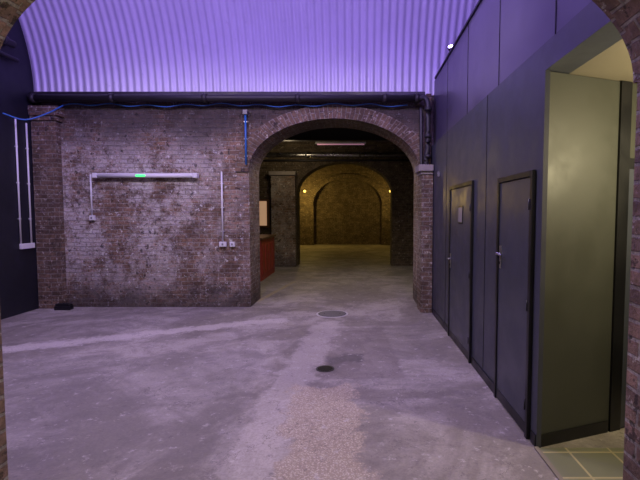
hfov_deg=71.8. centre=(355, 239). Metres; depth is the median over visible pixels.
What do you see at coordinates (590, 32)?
header
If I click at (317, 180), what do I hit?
wall
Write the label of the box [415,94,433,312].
brick pier
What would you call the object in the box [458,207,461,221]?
sign
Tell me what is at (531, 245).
frame
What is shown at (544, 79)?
post
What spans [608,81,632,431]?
frame
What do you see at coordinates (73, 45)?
ceiling
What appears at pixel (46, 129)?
brick pilaster
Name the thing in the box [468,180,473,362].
frame
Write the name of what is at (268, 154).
pipe
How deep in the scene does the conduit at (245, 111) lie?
7.72 m
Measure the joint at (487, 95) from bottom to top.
2.750 m
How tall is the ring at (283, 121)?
1.165 m
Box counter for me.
[260,234,275,280]
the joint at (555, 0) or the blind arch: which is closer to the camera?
the joint at (555, 0)
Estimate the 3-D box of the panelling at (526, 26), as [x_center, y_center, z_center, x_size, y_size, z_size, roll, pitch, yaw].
[1.435,-2.033,4.829,0.130,1.150,5.878,0,3,0]
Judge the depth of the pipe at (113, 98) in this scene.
7.52 m
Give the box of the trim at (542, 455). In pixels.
[534,446,563,479]
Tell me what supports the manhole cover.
on the floor
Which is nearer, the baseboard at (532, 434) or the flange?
the baseboard at (532, 434)
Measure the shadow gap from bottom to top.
0.020 m
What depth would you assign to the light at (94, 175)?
7.72 m
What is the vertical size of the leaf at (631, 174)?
2.010 m
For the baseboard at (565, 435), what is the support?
attached to the wall at (583, 111)
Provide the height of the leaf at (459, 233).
1.988 m
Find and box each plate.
[449,329,467,358]
[496,389,523,431]
[499,246,501,267]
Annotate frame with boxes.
[448,187,450,335]
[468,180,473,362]
[493,178,500,397]
[524,170,535,438]
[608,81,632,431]
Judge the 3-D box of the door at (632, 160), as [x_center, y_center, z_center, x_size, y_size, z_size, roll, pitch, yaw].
[2.335,-0.583,3.425,0.596,0.080,0.030,-1,4,-20]
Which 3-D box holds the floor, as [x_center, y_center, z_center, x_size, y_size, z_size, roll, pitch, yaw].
[-1.000,1.099,11.585,12.000,0.200,29.000,0,3,0]
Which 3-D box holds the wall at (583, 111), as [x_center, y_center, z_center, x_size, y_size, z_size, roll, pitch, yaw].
[2.007,0.151,3.379,1.457,2.660,0.050,-1,4,-20]
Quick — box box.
[54,303,73,309]
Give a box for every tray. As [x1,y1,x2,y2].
[98,173,191,173]
[315,142,365,143]
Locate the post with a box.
[531,70,549,447]
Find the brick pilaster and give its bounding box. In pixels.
[28,106,66,308]
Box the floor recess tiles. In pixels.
[540,448,623,479]
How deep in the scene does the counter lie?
11.66 m
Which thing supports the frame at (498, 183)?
attached to the panelling at (510, 124)
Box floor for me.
[1,244,624,479]
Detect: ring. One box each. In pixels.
[0,0,637,82]
[235,105,423,171]
[296,157,398,192]
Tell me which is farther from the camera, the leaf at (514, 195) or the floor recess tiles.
the leaf at (514, 195)
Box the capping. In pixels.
[434,0,481,78]
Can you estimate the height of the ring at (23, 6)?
0.955 m
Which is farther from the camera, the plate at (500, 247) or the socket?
the socket
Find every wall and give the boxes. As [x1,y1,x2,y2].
[0,0,639,479]
[0,19,38,319]
[35,95,433,306]
[259,141,413,265]
[300,164,389,244]
[541,72,636,433]
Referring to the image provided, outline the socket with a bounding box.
[19,243,34,248]
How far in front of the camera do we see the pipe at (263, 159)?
13.94 m
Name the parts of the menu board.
panel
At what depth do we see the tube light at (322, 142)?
13.03 m
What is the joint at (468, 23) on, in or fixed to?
attached to the panelling at (526, 26)
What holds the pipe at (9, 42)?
attached to the wall at (18, 267)
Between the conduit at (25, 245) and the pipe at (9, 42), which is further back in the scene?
the conduit at (25, 245)
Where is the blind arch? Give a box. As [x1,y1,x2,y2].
[314,179,380,243]
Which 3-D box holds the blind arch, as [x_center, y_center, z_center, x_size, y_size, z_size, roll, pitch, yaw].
[-0.500,-2.055,24.276,6.000,4.600,0.090,0,3,0]
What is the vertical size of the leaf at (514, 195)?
1.938 m
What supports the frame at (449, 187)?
attached to the panelling at (510, 124)
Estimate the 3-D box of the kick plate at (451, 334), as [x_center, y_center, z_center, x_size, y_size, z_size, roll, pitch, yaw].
[1.280,1.296,5.526,0.003,0.080,1.030,0,3,0]
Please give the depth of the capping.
5.74 m
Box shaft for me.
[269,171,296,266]
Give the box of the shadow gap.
[437,1,591,140]
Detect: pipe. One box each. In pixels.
[0,36,19,62]
[2,93,431,163]
[263,159,409,160]
[265,153,406,156]
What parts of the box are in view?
lid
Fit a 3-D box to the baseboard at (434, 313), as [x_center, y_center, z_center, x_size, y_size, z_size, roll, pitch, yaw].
[1.292,1.237,6.790,0.008,0.090,1.310,0,3,0]
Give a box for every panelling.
[431,48,540,429]
[433,0,591,143]
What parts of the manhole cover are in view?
plate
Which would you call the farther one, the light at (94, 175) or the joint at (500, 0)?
the light at (94, 175)
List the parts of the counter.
panel, panel, panel, panel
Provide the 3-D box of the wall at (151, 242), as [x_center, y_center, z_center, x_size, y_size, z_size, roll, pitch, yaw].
[-0.925,-0.808,8.257,10.050,4.000,0.820,0,3,0]
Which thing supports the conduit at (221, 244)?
attached to the wall at (151, 242)
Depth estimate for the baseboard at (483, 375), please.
4.48 m
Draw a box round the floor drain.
[316,365,333,371]
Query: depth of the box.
7.69 m
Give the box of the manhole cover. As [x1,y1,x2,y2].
[316,310,347,317]
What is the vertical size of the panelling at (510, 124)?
2.850 m
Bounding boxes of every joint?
[447,65,447,106]
[467,23,468,105]
[482,95,487,368]
[498,0,500,84]
[554,0,556,34]
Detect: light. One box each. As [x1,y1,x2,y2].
[92,173,198,177]
[315,141,365,144]
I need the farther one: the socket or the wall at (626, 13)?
the socket
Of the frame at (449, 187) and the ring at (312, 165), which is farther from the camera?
the ring at (312, 165)
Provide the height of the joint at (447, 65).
1.120 m
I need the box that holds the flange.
[284,139,388,140]
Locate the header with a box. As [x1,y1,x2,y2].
[540,1,621,73]
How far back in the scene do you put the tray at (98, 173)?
7.77 m
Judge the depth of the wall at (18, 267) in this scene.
7.32 m
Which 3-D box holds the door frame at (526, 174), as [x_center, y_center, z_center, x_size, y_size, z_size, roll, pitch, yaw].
[1.284,-0.508,3.561,0.029,0.045,0.700,0,3,0]
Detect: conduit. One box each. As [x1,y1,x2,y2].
[14,119,34,248]
[89,174,95,219]
[219,171,234,246]
[243,109,247,164]
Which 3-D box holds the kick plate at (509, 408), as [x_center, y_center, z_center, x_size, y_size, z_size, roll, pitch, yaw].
[1.280,1.406,3.674,0.003,0.080,0.660,0,3,0]
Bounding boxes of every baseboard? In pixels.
[432,308,447,333]
[471,357,493,391]
[530,430,535,445]
[541,421,607,446]
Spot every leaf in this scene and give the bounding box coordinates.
[449,185,470,356]
[496,177,529,430]
[620,169,633,427]
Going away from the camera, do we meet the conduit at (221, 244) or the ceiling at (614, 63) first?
the ceiling at (614, 63)
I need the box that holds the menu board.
[259,199,269,226]
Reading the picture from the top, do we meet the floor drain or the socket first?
the socket
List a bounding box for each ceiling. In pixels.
[18,0,477,94]
[570,39,636,83]
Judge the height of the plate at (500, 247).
0.200 m
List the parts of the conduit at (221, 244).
plate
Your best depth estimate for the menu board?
14.08 m
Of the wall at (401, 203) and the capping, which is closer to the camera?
the capping
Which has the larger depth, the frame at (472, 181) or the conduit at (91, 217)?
the conduit at (91, 217)
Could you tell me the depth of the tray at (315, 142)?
13.02 m

